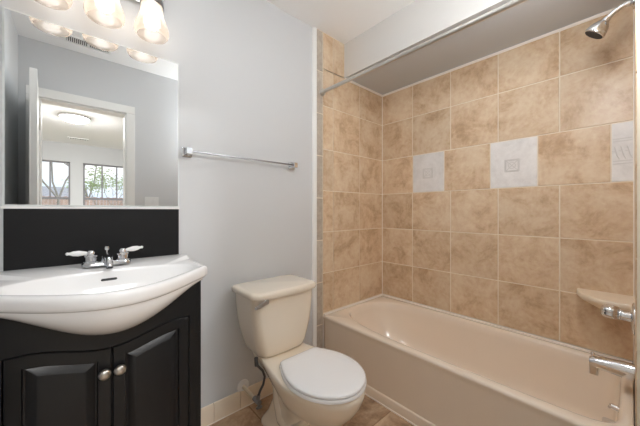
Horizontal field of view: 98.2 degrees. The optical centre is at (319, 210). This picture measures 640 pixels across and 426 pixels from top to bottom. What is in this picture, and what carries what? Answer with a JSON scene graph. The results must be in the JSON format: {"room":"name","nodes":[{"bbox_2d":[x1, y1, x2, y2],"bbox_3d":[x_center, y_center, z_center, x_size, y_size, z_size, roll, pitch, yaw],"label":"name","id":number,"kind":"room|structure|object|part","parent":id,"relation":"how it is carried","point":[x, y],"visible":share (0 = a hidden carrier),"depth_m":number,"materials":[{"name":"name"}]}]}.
{"room":"bathroom","nodes":[
{"label":"bathroom","id":0,"kind":"room"},
{"bbox_2d":[0,0,381,407],"bbox_3d":[-0.358,-0.080,1.752,2.610,2.440,0.114,0,0,-42],"label":"wall","id":1,"kind":"structure","parent":0,"point":[245,66],"depth_m":1.66,"materials":[{"name":"grey paint"}]},
{"bbox_2d":[0,6,178,208],"bbox_3d":[-0.923,-0.370,1.186,0.589,0.727,0.010,0,0,-42],"label":"mirror","id":2,"kind":"object","parent":1,"relation":"attached to","point":[89,121],"visible":1,"depth_m":1.14,"materials":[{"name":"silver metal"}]},
{"bbox_2d":[3,209,178,270],"bbox_3d":[-0.922,0.108,1.189,0.580,0.230,0.008,0,0,-42],"label":"backsplash","id":3,"kind":"structure","parent":1,"relation":"attached to","point":[32,238],"depth_m":1.13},
{"bbox_2d":[95,0,163,30],"bbox_3d":[-0.870,-0.899,1.119,0.464,0.282,0.180,0,0,-42],"label":"vanity light","id":4,"kind":"object","parent":1,"relation":"attached to","point":[151,20],"visible":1,"depth_m":1.19,"materials":[{"name":"white glass"}]},
{"bbox_3d":[-0.854,-0.844,1.101,0.060,0.103,0.060,0,0,-42],"label":"bulb","id":5,"kind":"part","parent":4,"relation":"part of","materials":[{"name":"white glass"}]},
{"bbox_3d":[-0.924,-0.995,1.179,0.464,0.090,0.020,0,0,-42],"label":"plate","id":6,"kind":"part","parent":4,"relation":"part of","materials":[{"name":"silver metal"}]},
{"bbox_3d":[-0.733,-0.844,1.208,0.060,0.103,0.060,0,0,-42],"label":"bulb","id":7,"kind":"part","parent":4,"relation":"part of","materials":[{"name":"white glass"}]},
{"bbox_2d":[201,377,272,425],"bbox_3d":[-0.371,1.091,1.671,0.860,0.101,0.018,0,0,-42],"label":"baseboard","id":8,"kind":"structure","parent":1,"relation":"attached to","point":[222,408],"depth_m":1.55,"materials":[{"name":"beige tile"}]},
{"bbox_2d":[182,147,297,169],"bbox_3d":[-0.417,-0.296,1.606,0.700,0.048,0.054,0,0,-42],"label":"towel bar","id":9,"kind":"object","parent":1,"relation":"attached to","point":[186,151],"visible":1,"depth_m":1.50,"materials":[{"name":"grey metal"}]},
{"bbox_3d":[-0.661,-0.296,1.389,0.048,0.048,0.054,0,0,-42],"label":"post","id":10,"kind":"part","parent":9,"relation":"part of","materials":[{"name":"silver metal"}]},
{"bbox_3d":[-0.174,-0.296,1.822,0.048,0.048,0.054,0,0,-42],"label":"post","id":11,"kind":"part","parent":9,"relation":"part of","materials":[{"name":"silver metal"}]},
{"bbox_2d":[237,357,265,409],"bbox_3d":[-0.373,0.904,1.516,0.090,0.312,0.246,0,0,-42],"label":"water supply valve","id":12,"kind":"object","parent":1,"relation":"attached to","point":[243,385],"visible":1,"depth_m":1.49,"materials":[{"name":"grey metal"}]},
{"bbox_2d":[312,27,316,346],"bbox_3d":[-0.040,-0.080,1.967,0.032,2.440,0.015,0,0,-42],"label":"trim","id":13,"kind":"structure","parent":1,"relation":"attached to","point":[314,29],"depth_m":1.96,"materials":[{"name":"white paint"}]},
{"bbox_2d":[319,0,527,95],"bbox_3d":[0.525,-0.857,1.450,0.052,0.052,1.512,0,0,-43],"label":"shower curtain rod","id":14,"kind":"object","parent":1,"relation":"attached to","point":[513,3],"visible":1,"depth_m":1.39,"materials":[{"name":"silver metal"}]},
{"bbox_2d":[210,393,413,425],"bbox_3d":[0.178,1.170,1.148,2.610,0.060,1.760,0,0,-42],"label":"floor","id":15,"kind":"structure","parent":0,"point":[370,413],"depth_m":1.53,"materials":[{"name":"brown tile"}]},
{"bbox_2d":[0,281,200,425],"bbox_3d":[-0.813,0.716,1.063,0.600,0.848,0.337,0,0,-42],"label":"vanity cabinet","id":16,"kind":"object","parent":15,"relation":"on","point":[148,373],"visible":0.76,"depth_m":0.95,"materials":[{"name":"black wood"}]},
{"bbox_3d":[-0.822,0.736,0.884,0.250,0.608,0.020,0,0,-42],"label":"door","id":17,"kind":"part","parent":16,"relation":"part of","materials":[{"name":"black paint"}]},
{"bbox_2d":[0,254,206,334],"bbox_3d":[-0.736,0.309,0.979,0.634,0.189,0.549,0,0,-42],"label":"vanity sink","id":18,"kind":"object","parent":16,"relation":"in","point":[72,299],"visible":0.98,"depth_m":0.87,"materials":[{"name":"white ceramic"}]},
{"bbox_2d":[65,246,142,268],"bbox_3d":[-0.860,0.182,1.119,0.175,0.077,0.184,0,0,5],"label":"faucet","id":19,"kind":"object","parent":18,"relation":"on","point":[90,258],"visible":1,"depth_m":1.08,"materials":[{"name":"silver metal"}]},
{"bbox_3d":[-0.925,0.165,1.060,0.074,0.022,0.022,0,0,-42],"label":"lever","id":20,"kind":"part","parent":19,"relation":"part of","materials":[{"name":"white ceramic"}]},
{"bbox_3d":[-0.896,0.180,1.083,0.048,0.051,0.048,0,0,-42],"label":"handle","id":21,"kind":"part","parent":19,"relation":"part of","materials":[{"name":"silver metal"}]},
{"bbox_3d":[-0.858,0.209,1.117,0.160,0.016,0.056,0,0,-42],"label":"plate","id":22,"kind":"part","parent":19,"relation":"part of","materials":[{"name":"silver metal"}]},
{"bbox_3d":[-0.829,0.195,1.084,0.046,0.051,0.135,0,0,-42],"label":"spout","id":23,"kind":"part","parent":19,"relation":"part of","materials":[{"name":"silver metal"}]},
{"bbox_3d":[-0.820,0.180,1.151,0.048,0.051,0.048,0,0,-42],"label":"handle","id":24,"kind":"part","parent":19,"relation":"part of","materials":[{"name":"silver metal"}]},
{"bbox_3d":[-0.794,0.162,1.177,0.074,0.022,0.022,0,0,-42],"label":"lever","id":25,"kind":"part","parent":19,"relation":"part of","materials":[{"name":"white ceramic"}]},
{"bbox_3d":[-0.727,0.552,0.935,0.036,0.036,0.031,0,0,-42],"label":"knob","id":26,"kind":"part","parent":16,"relation":"part of","materials":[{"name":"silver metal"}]},
{"bbox_3d":[-0.695,0.552,0.963,0.036,0.036,0.031,0,0,-42],"label":"knob","id":27,"kind":"part","parent":16,"relation":"part of","materials":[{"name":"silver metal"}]},
{"bbox_3d":[-0.633,0.736,1.052,0.248,0.608,0.020,0,0,-42],"label":"door","id":28,"kind":"part","parent":16,"relation":"part of","materials":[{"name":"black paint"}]},
{"bbox_2d":[232,274,366,425],"bbox_3d":[-0.097,0.772,1.374,0.410,0.736,0.739,0,0,-42],"label":"toilet","id":29,"kind":"object","parent":15,"relation":"on","point":[312,386],"visible":1,"depth_m":1.35,"materials":[{"name":"ceramic"}]},
{"bbox_3d":[-0.282,0.458,1.350,0.079,0.037,0.013,0,0,-42],"label":"flush lever","id":30,"kind":"part","parent":29,"relation":"part of","materials":[{"name":"silver metal"}]},
{"bbox_3d":[-0.248,0.592,1.545,0.386,0.314,0.249,0,0,-42],"label":"tank","id":31,"kind":"part","parent":29,"relation":"part of","materials":[{"name":"ceramic"}]},
{"bbox_3d":[-0.246,0.421,1.543,0.410,0.034,0.288,0,0,-42],"label":"tank lid","id":32,"kind":"part","parent":29,"relation":"part of","materials":[{"name":"ceramic"}]},
{"bbox_3d":[-0.076,0.946,1.358,0.350,0.389,0.688,0,0,-42],"label":"bowl","id":33,"kind":"part","parent":29,"relation":"part of","materials":[{"name":"ceramic"}]},
{"bbox_3d":[0.020,0.741,1.250,0.348,0.016,0.394,0,0,-42],"label":"seat","id":34,"kind":"part","parent":29,"relation":"part of","materials":[{"name":"white plastic"}]},
{"bbox_3d":[0.020,0.722,1.250,0.342,0.017,0.388,0,0,-42],"label":"seat lid","id":35,"kind":"part","parent":29,"relation":"part of","materials":[{"name":"white plastic"}]},
{"bbox_2d":[323,294,634,425],"bbox_3d":[0.786,0.945,1.694,0.730,0.391,1.501,0,0,-42],"label":"bathtub","id":36,"kind":"object","parent":15,"relation":"on","point":[426,365],"visible":0.91,"depth_m":1.56,"materials":[{"name":"ceramic"}]},
{"bbox_3d":[1.247,0.954,1.186,0.080,0.080,0.058,0,0,-42],"label":"overflow plate","id":37,"kind":"part","parent":36,"relation":"part of","materials":[{"name":"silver metal"}]},
{"bbox_3d":[1.253,0.839,1.182,0.022,0.024,0.037,0,0,-42],"label":"trip lever","id":38,"kind":"part","parent":36,"relation":"part of","materials":[{"name":"silver metal"}]},
{"bbox_2d":[266,0,414,43],"bbox_3d":[0.178,-1.350,1.148,2.610,0.100,1.760,0,0,-42],"label":"ceiling","id":39,"kind":"structure","parent":0,"point":[342,20],"depth_m":1.82,"materials":[{"name":"white paint"}]},
{"bbox_2d":[344,0,628,94],"bbox_3d":[0.876,-1.167,1.770,0.501,0.265,1.525,0,0,-42],"label":"soffit","id":40,"kind":"structure","parent":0,"point":[420,21],"depth_m":1.71,"materials":[{"name":"white paint"}]},
{"bbox_2d":[383,6,634,423],"bbox_3d":[1.101,-0.080,1.970,0.123,2.440,1.525,0,0,-42],"label":"wall","id":41,"kind":"structure","parent":0,"point":[508,175],"depth_m":1.71,"materials":[{"name":"beige tile"}]},
{"bbox_2d":[344,5,633,363],"bbox_3d":[0.875,-0.133,1.771,0.495,1.806,1.503,0,0,-42],"label":"trim","id":42,"kind":"structure","parent":41,"relation":"attached to","point":[610,10],"depth_m":1.72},
{"bbox_2d":[577,288,634,311],"bbox_3d":[1.410,0.467,1.380,0.205,0.083,0.208,0,0,-42],"label":"soap shelf","id":43,"kind":"object","parent":41,"relation":"attached to","point":[596,298],"visible":0.7,"depth_m":1.35,"materials":[{"name":"beige ceramic"}]},
{"bbox_2d":[634,0,639,425],"bbox_3d":[0.718,-0.080,0.539,2.610,2.440,0.132,0,0,-42],"label":"wall","id":44,"kind":"structure","parent":0,"point":[637,2],"depth_m":0.89,"materials":[{"name":"grey paint"}]},
{"bbox_2d":[585,0,634,38],"bbox_3d":[1.242,-0.822,1.192,0.078,0.136,0.149,0,0,-42],"label":"shower","id":45,"kind":"object","parent":44,"relation":"attached to","point":[598,30],"visible":1,"depth_m":1.19,"materials":[{"name":"silver metal"}]},
{"bbox_3d":[1.262,-0.844,1.170,0.020,0.051,0.087,0,0,-42],"label":"arm","id":46,"kind":"part","parent":45,"relation":"part of","materials":[{"name":"silver metal"}]},
{"bbox_2d":[589,352,634,381],"bbox_3d":[1.247,0.673,1.186,0.058,0.090,0.134,0,0,-42],"label":"tub spout","id":47,"kind":"object","parent":44,"relation":"attached to","point":[623,369],"visible":1,"depth_m":1.17,"materials":[{"name":"silver metal"}]},
{"bbox_2d":[600,302,634,335],"bbox_3d":[1.258,0.445,1.174,0.132,0.132,0.101,0,0,-42],"label":"shower valve","id":48,"kind":"object","parent":44,"relation":"attached to","point":[609,311],"visible":0.99,"depth_m":1.16,"materials":[{"name":"silver metal"}]},
{"bbox_3d":[1.245,0.435,1.190,0.059,0.061,0.059,0,0,-42],"label":"handle","id":49,"kind":"part","parent":48,"relation":"part of","materials":[{"name":"silver metal"}]}
]}

